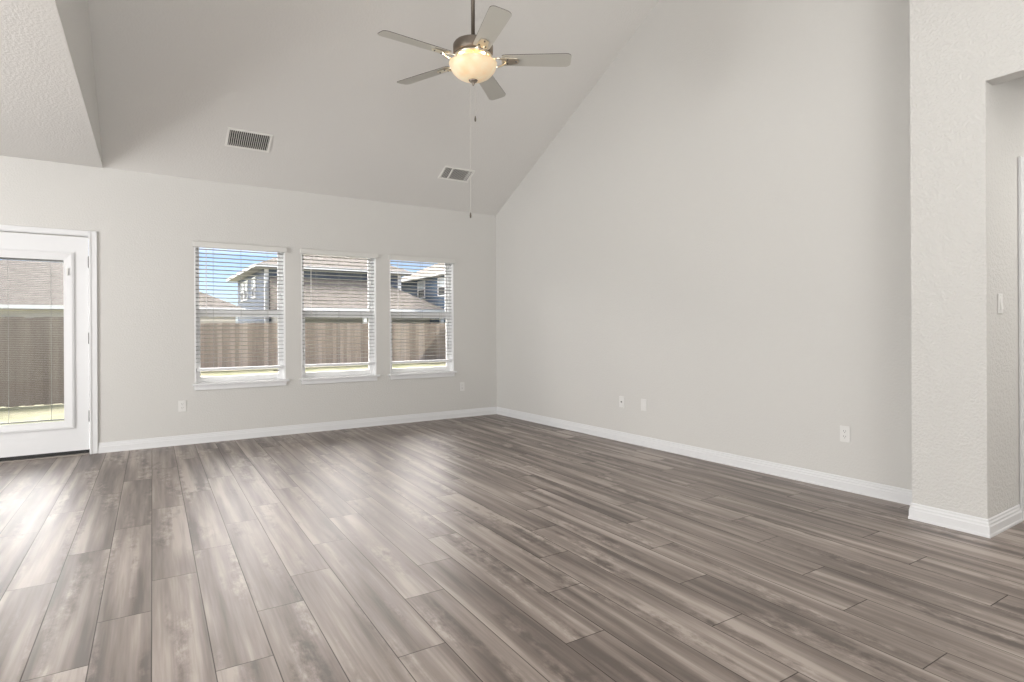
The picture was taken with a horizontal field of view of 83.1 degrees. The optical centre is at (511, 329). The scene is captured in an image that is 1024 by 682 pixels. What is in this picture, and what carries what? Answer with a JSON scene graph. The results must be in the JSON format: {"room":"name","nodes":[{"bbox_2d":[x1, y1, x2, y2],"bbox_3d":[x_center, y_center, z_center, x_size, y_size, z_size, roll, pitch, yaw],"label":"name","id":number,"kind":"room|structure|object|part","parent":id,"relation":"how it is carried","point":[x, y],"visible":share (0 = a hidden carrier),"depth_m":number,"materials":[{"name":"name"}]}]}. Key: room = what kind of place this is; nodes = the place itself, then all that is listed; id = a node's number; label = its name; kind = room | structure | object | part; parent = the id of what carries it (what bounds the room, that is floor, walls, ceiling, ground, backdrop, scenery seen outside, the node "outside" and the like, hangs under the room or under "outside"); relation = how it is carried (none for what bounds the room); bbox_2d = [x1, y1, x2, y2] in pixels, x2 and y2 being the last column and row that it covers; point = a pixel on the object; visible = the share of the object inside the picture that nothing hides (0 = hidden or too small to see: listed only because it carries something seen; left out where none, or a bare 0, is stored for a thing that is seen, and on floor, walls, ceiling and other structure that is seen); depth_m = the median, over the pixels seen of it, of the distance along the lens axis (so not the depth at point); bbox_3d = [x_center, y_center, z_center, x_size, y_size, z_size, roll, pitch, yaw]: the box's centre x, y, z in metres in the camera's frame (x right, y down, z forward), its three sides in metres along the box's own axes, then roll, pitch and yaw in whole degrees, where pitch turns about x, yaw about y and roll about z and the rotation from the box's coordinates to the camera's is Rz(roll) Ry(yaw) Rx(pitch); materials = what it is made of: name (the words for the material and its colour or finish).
{"room":"empty living room","nodes":[
{"label":"empty living room","id":0,"kind":"room"},
{"bbox_2d":[0,0,102,167],"bbox_3d":[-2.950,-1.626,-0.358,4.844,0.120,11.360,0,0,-33],"label":"ceiling","id":1,"kind":"structure","parent":0,"point":[44,117],"depth_m":3.82,"materials":[{"name":"white paint"}]},
{"bbox_2d":[54,0,102,166],"bbox_3d":[-1.035,-2.809,0.806,0.120,2.468,11.205,0,0,-32],"label":"wall","id":2,"kind":"structure","parent":0,"point":[73,14],"depth_m":3.91,"materials":[{"name":"white paint"}]},
{"bbox_2d":[0,156,496,442],"bbox_3d":[-4.026,-0.210,5.629,9.400,3.000,0.160,0,0,-33],"label":"wall","id":3,"kind":"structure","parent":0,"point":[147,225],"depth_m":6.12,"materials":[{"name":"grey paint"}]},
{"bbox_2d":[0,225,97,462],"bbox_3d":[-4.462,0.127,5.323,1.054,2.130,0.191,0,0,-33],"label":"door","id":4,"kind":"structure","parent":3,"relation":"in","point":[77,249],"depth_m":5.45,"materials":[{"name":"white paint"}]},
{"bbox_3d":[-4.561,0.105,5.234,0.003,1.485,0.004,0,0,-33],"label":"ladder cord","id":5,"kind":"part","parent":4,"relation":"part of","materials":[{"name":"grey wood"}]},
{"bbox_2d":[0,260,63,420],"bbox_3d":[-4.455,0.098,5.314,0.543,1.454,0.012,0,0,-33],"label":"blind","id":6,"kind":"object","parent":4,"relation":"attached to","point":[52,261],"depth_m":5.34,"materials":[{"name":"white plastic"}]},
{"bbox_3d":[-4.451,0.849,5.314,0.543,0.012,0.016,0,0,-33],"label":"rail","id":7,"kind":"part","parent":4,"relation":"part of","materials":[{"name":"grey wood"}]},
{"bbox_3d":[-4.437,0.104,5.287,0.691,1.665,0.018,0,0,-33],"label":"lite frame","id":8,"kind":"part","parent":4,"relation":"part of","materials":[{"name":"white paint"}]},
{"bbox_3d":[-4.306,0.103,5.401,0.003,1.485,0.004,0,0,-33],"label":"ladder cord","id":9,"kind":"part","parent":4,"relation":"part of","materials":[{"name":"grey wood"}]},
{"bbox_2d":[178,400,185,411],"bbox_3d":[-3.389,0.787,5.942,0.071,0.116,0.008,0,0,-33],"label":"power outlet","id":10,"kind":"object","parent":3,"relation":"attached to","point":[182,403],"visible":1,"depth_m":5.94,"materials":[{"name":"white plastic"}]},
{"bbox_2d":[192,247,289,390],"bbox_3d":[-2.953,-0.141,6.310,0.958,1.547,0.187,0,0,-33],"label":"window","id":11,"kind":"structure","parent":3,"relation":"in","point":[258,380],"depth_m":6.31,"materials":[{"name":"white paint"}]},
{"bbox_3d":[-2.999,-0.516,6.365,0.830,0.752,0.027,0,0,-33],"label":"sash","id":12,"kind":"part","parent":11,"relation":"part of","materials":[{"name":"glass"}]},
{"bbox_3d":[-2.977,0.163,6.337,0.830,0.767,0.028,0,0,-33],"label":"sash","id":13,"kind":"part","parent":11,"relation":"part of","materials":[{"name":"white plastic"}]},
{"bbox_2d":[193,241,286,370],"bbox_3d":[-2.934,-0.241,6.269,0.926,1.354,0.096,0,0,-33],"label":"window blind","id":14,"kind":"object","parent":11,"relation":"attached to","point":[213,245],"visible":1,"depth_m":6.26,"materials":[{"name":"white plastic"}]},
{"bbox_3d":[-3.170,-0.231,6.136,0.002,1.280,0.055,0,0,-33],"label":"ladder cord","id":15,"kind":"part","parent":14,"relation":"part of","materials":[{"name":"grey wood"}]},
{"bbox_3d":[-2.941,0.421,6.284,0.870,0.030,0.052,0,0,-33],"label":"rail","id":16,"kind":"part","parent":14,"relation":"part of","materials":[{"name":"white paint"}]},
{"bbox_3d":[-2.944,-0.232,6.284,0.002,1.280,0.055,0,0,-33],"label":"ladder cord","id":17,"kind":"part","parent":14,"relation":"part of","materials":[{"name":"white fabric"}]},
{"bbox_3d":[-2.927,0.573,6.274,0.958,0.022,0.102,0,0,-33],"label":"sill","id":18,"kind":"part","parent":11,"relation":"part of","materials":[{"name":"white paint"}]},
{"bbox_2d":[98,407,495,452],"bbox_3d":[-2.097,1.130,6.784,4.490,0.100,0.016,0,0,-33],"label":"baseboard","id":19,"kind":"structure","parent":3,"relation":"attached to","point":[125,445],"depth_m":6.45,"materials":[{"name":"white paint"}]},
{"bbox_2d":[300,254,379,384],"bbox_3d":[-2.062,-0.145,6.894,0.943,1.547,0.187,0,0,-33],"label":"window","id":20,"kind":"structure","parent":3,"relation":"in","point":[350,375],"depth_m":6.94,"materials":[{"name":"white paint"}]},
{"bbox_3d":[-2.108,-0.521,6.949,0.815,0.752,0.027,0,0,-33],"label":"sash","id":21,"kind":"part","parent":20,"relation":"part of","materials":[{"name":"glass"}]},
{"bbox_3d":[-2.086,0.159,6.921,0.815,0.767,0.028,0,0,-33],"label":"sash","id":22,"kind":"part","parent":20,"relation":"part of","materials":[{"name":"white plastic"}]},
{"bbox_2d":[300,249,377,366],"bbox_3d":[-2.043,-0.245,6.854,0.911,1.354,0.096,0,0,-33],"label":"window blind","id":23,"kind":"object","parent":20,"relation":"attached to","point":[302,251],"visible":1,"depth_m":6.85,"materials":[{"name":"white plastic"}]},
{"bbox_3d":[-2.050,0.417,6.869,0.855,0.030,0.052,0,0,-33],"label":"rail","id":24,"kind":"part","parent":23,"relation":"part of","materials":[{"name":"white paint"}]},
{"bbox_3d":[-1.832,-0.237,7.014,0.002,1.280,0.055,0,0,-33],"label":"ladder cord","id":25,"kind":"part","parent":23,"relation":"part of","materials":[{"name":"white fabric"}]},
{"bbox_3d":[-2.036,0.569,6.858,0.943,0.022,0.102,0,0,-33],"label":"sill","id":26,"kind":"part","parent":20,"relation":"part of","materials":[{"name":"white paint"}]},
{"bbox_2d":[388,260,456,379],"bbox_3d":[-1.174,-0.150,7.476,0.945,1.547,0.187,0,0,-33],"label":"window","id":27,"kind":"structure","parent":3,"relation":"in","point":[448,370],"depth_m":7.60,"materials":[{"name":"white paint"}]},
{"bbox_3d":[-1.198,0.154,7.504,0.817,0.767,0.028,0,0,-33],"label":"sash","id":28,"kind":"part","parent":27,"relation":"part of","materials":[{"name":"white plastic"}]},
{"bbox_2d":[389,255,454,363],"bbox_3d":[-1.155,-0.249,7.436,0.913,1.354,0.096,0,0,-33],"label":"window blind","id":29,"kind":"object","parent":27,"relation":"attached to","point":[391,257],"visible":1,"depth_m":7.43,"materials":[{"name":"white plastic"}]},
{"bbox_3d":[-1.165,-0.240,7.451,0.002,1.280,0.055,0,0,-33],"label":"ladder cord","id":30,"kind":"part","parent":29,"relation":"part of","materials":[{"name":"white fabric"}]},
{"bbox_3d":[-1.162,0.413,7.451,0.857,0.030,0.052,0,0,-33],"label":"rail","id":31,"kind":"part","parent":29,"relation":"part of","materials":[{"name":"white paint"}]},
{"bbox_3d":[-1.147,0.565,7.441,0.945,0.022,0.102,0,0,-33],"label":"sill","id":32,"kind":"part","parent":27,"relation":"part of","materials":[{"name":"white paint"}]},
{"bbox_3d":[-1.220,-0.525,7.532,0.817,0.752,0.027,0,0,-33],"label":"sash","id":33,"kind":"part","parent":27,"relation":"part of","materials":[{"name":"white plastic"}]},
{"bbox_2d":[460,382,463,390],"bbox_3d":[-0.667,0.763,7.727,0.071,0.116,0.008,0,0,-33],"label":"power outlet","id":34,"kind":"object","parent":3,"relation":"attached to","point":[461,383],"visible":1,"depth_m":7.72,"materials":[{"name":"white plastic"}]},
{"bbox_2d":[88,0,658,215],"bbox_3d":[1.018,-2.852,2.248,4.950,2.702,11.360,0,0,-33],"label":"ceiling","id":35,"kind":"structure","parent":0,"point":[318,77],"depth_m":5.53,"materials":[{"name":"white paint"}]},
{"bbox_2d":[225,127,272,152],"bbox_3d":[-2.618,-1.881,5.753,0.410,0.125,0.223,0,0,-33],"label":"ceiling vent","id":36,"kind":"object","parent":35,"relation":"attached to","point":[235,138],"visible":1,"depth_m":5.75,"materials":[{"name":"white metal"}]},
{"bbox_2d":[438,166,474,182],"bbox_3d":[-0.674,-1.887,7.037,0.410,0.111,0.197,0,0,-33],"label":"ceiling vent","id":37,"kind":"object","parent":35,"relation":"attached to","point":[448,172],"visible":0.99,"depth_m":7.03,"materials":[{"name":"white metal"}]},
{"bbox_2d":[378,0,570,217],"bbox_3d":[-0.294,-2.087,3.904,1.250,2.660,1.280,0,0,-33],"label":"ceiling fan","id":38,"kind":"object","parent":35,"relation":"hanging from","point":[472,62],"visible":1,"depth_m":3.86,"materials":[{"name":"grey wood"}]},
{"bbox_3d":[-0.616,-1.832,3.689,0.474,0.032,0.133,0,0,-33],"label":"blade","id":39,"kind":"part","parent":38,"relation":"part of","materials":[{"name":"grey wood"}]},
{"bbox_3d":[-0.626,-1.832,4.174,0.472,0.032,0.133,0,0,33],"label":"blade","id":40,"kind":"part","parent":38,"relation":"part of","materials":[{"name":"grey wood"}]},
{"bbox_3d":[-0.284,-1.244,3.936,0.002,0.890,0.002,0,0,-33],"label":"pull chain","id":41,"kind":"part","parent":38,"relation":"part of","materials":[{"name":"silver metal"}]},
{"bbox_3d":[-0.264,-1.752,3.939,0.328,0.112,0.328,0,0,-33],"label":"lamp shade","id":42,"kind":"part","parent":38,"relation":"part of","materials":[{"name":"white glass"}]},
{"bbox_3d":[-0.162,-1.834,4.357,0.133,0.032,0.472,0,0,14],"label":"blade","id":43,"kind":"part","parent":38,"relation":"part of","materials":[{"name":"grey wood"}]},
{"bbox_3d":[-0.130,-1.834,3.530,0.133,0.032,0.472,0,0,-18],"label":"blade","id":44,"kind":"part","parent":38,"relation":"part of","materials":[{"name":"beige wood"}]},
{"bbox_3d":[0.166,-1.836,3.941,0.472,0.032,0.133,0,0,0],"label":"blade","id":45,"kind":"part","parent":38,"relation":"part of","materials":[{"name":"beige wood"}]},
{"bbox_2d":[0,414,1023,681],"bbox_3d":[0.350,1.228,1.702,12.400,0.120,11.200,0,0,-33],"label":"floor","id":46,"kind":"structure","parent":0,"point":[494,547],"depth_m":2.83,"materials":[{"name":"grey wood"}]},
{"bbox_2d":[496,0,911,489],"bbox_3d":[1.310,-1.486,5.963,0.300,5.300,5.460,0,0,-33],"label":"wall","id":47,"kind":"structure","parent":0,"point":[717,236],"depth_m":4.90,"materials":[{"name":"grey paint"}]},
{"bbox_2d":[619,396,623,407],"bbox_3d":[1.137,0.752,6.010,0.016,0.116,0.071,0,0,-34],"label":"outlet","id":48,"kind":"object","parent":47,"relation":"attached to","point":[621,398],"visible":1,"depth_m":6.01,"materials":[{"name":"white plastic"}]},
{"bbox_2d":[641,399,645,410],"bbox_3d":[1.311,0.752,5.759,0.008,0.116,0.071,0,0,-34],"label":"outlet","id":49,"kind":"object","parent":47,"relation":"attached to","point":[643,401],"visible":1,"depth_m":5.76,"materials":[{"name":"white plastic"}]},
{"bbox_2d":[496,407,911,504],"bbox_3d":[1.234,1.114,5.870,0.016,0.100,5.198,0,0,-34],"label":"baseboard","id":50,"kind":"structure","parent":47,"relation":"attached to","point":[867,488],"depth_m":4.86,"materials":[{"name":"white paint"}]},
{"bbox_2d":[840,425,849,442],"bbox_3d":[2.393,0.751,4.154,0.008,0.116,0.071,0,0,-34],"label":"power outlet","id":51,"kind":"object","parent":47,"relation":"attached to","point":[844,430],"visible":1,"depth_m":4.15,"materials":[{"name":"white plastic"}]},
{"bbox_2d":[910,0,1023,518],"bbox_3d":[4.263,-1.501,1.276,0.580,5.300,5.783,0,0,-33],"label":"wall column","id":52,"kind":"structure","parent":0,"point":[967,56],"depth_m":3.36,"materials":[{"name":"grey paint"}]},
{"bbox_2d":[908,503,1022,537],"bbox_3d":[2.751,1.107,3.511,0.514,0.100,0.406,0,0,-33],"label":"baseboard","id":53,"kind":"structure","parent":52,"relation":"attached to","point":[993,526],"depth_m":3.35,"materials":[{"name":"white paint"}]},
{"bbox_2d":[998,293,1003,313],"bbox_3d":[2.813,-0.149,3.324,0.071,0.116,0.014,0,0,-33],"label":"light switch","id":54,"kind":"object","parent":52,"relation":"attached to","point":[1000,296],"visible":1,"depth_m":3.31,"materials":[{"name":"white plastic"}]},
{"bbox_2d":[1022,77,1023,156],"bbox_3d":[3.956,-0.299,4.161,2.060,2.900,0.130,0,0,-33],"label":"wall","id":55,"kind":"structure","parent":0,"point":[1022,77],"depth_m":3.55,"materials":[{"name":"grey paint"}]},
{"bbox_2d":[1018,156,1023,520],"bbox_3d":[3.219,0.054,4.142,0.968,2.200,0.950,0,0,-33],"label":"door","id":56,"kind":"structure","parent":55,"relation":"in","point":[1020,159],"depth_m":3.49,"materials":[{"name":"white paint"}]},
{"label":"outside","id":57,"kind":"structure","parent":0,"visible":0},
{"bbox_2d":[0,362,445,424],"bbox_3d":[-20.752,1.596,48.471,130.000,0.150,89.835,0,0,-33],"label":"lawn","id":58,"kind":"structure","parent":57,"point":[13,411],"depth_m":18.39,"materials":[{"name":"green plant"}]},
{"bbox_2d":[0,316,63,406],"bbox_3d":[-11.889,0.617,9.310,8.880,1.702,0.145,0,0,-33],"label":"wooden fence","id":59,"kind":"object","parent":58,"relation":"on","point":[50,332],"visible":0.55,"depth_m":11.02,"materials":[{"name":"brown wood"}]},
{"bbox_2d":[0,260,244,322],"bbox_3d":[-27.409,-1.296,35.944,18.150,5.700,11.700,0,0,-33],"label":"neighbor house","id":60,"kind":"structure","parent":58,"relation":"on","point":[217,304],"depth_m":32.40,"materials":[{"name":"beige"}]},
{"bbox_2d":[200,323,445,367],"bbox_3d":[-5.893,0.588,23.526,16.500,1.702,0.145,0,0,-33],"label":"wooden fence","id":61,"kind":"object","parent":58,"relation":"on","point":[212,335],"visible":0.32,"depth_m":22.43,"materials":[{"name":"brown wood"}]},
{"bbox_2d":[227,254,444,323],"bbox_3d":[-15.267,-2.830,47.642,12.600,8.650,18.860,0,0,-33],"label":"neighbor house","id":62,"kind":"structure","parent":58,"relation":"on","point":[396,291],"depth_m":42.67,"materials":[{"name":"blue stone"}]},
{"bbox_3d":[-17.441,-1.445,41.075,0.250,5.800,0.250,0,0,-33],"label":"corner trim","id":63,"kind":"part","parent":62,"relation":"part of","materials":[{"name":"white"}]},
{"bbox_3d":[-9.024,-1.491,46.475,0.250,5.810,0.049,0,0,-33],"label":"corner trim","id":64,"kind":"part","parent":62,"relation":"part of","materials":[{"name":"white wood"}]},
{"bbox_2d":[401,263,445,323],"bbox_3d":[-1.435,-2.948,48.796,12.300,8.750,16.500,0,0,-33],"label":"neighbor house","id":65,"kind":"structure","parent":58,"relation":"on","point":[434,289],"depth_m":46.57,"materials":[{"name":"blue"}]},
{"bbox_3d":[-7.460,-3.601,47.657,0.019,0.585,1.200,0,0,-33],"label":"pane","id":66,"kind":"part","parent":65,"relation":"part of","materials":[{"name":"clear glass"}]},
{"bbox_3d":[-7.457,-2.936,47.657,0.019,0.585,1.200,0,0,-33],"label":"pane","id":67,"kind":"part","parent":65,"relation":"part of","materials":[{"name":"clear glass"}]},
{"bbox_3d":[-5.377,-3.611,44.480,0.019,0.585,1.200,0,0,-33],"label":"pane","id":68,"kind":"part","parent":65,"relation":"part of","materials":[{"name":"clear glass"}]},
{"bbox_3d":[-5.373,-2.946,44.480,0.019,0.585,1.200,0,0,-33],"label":"pane","id":69,"kind":"part","parent":65,"relation":"part of","materials":[{"name":"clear glass"}]}
]}

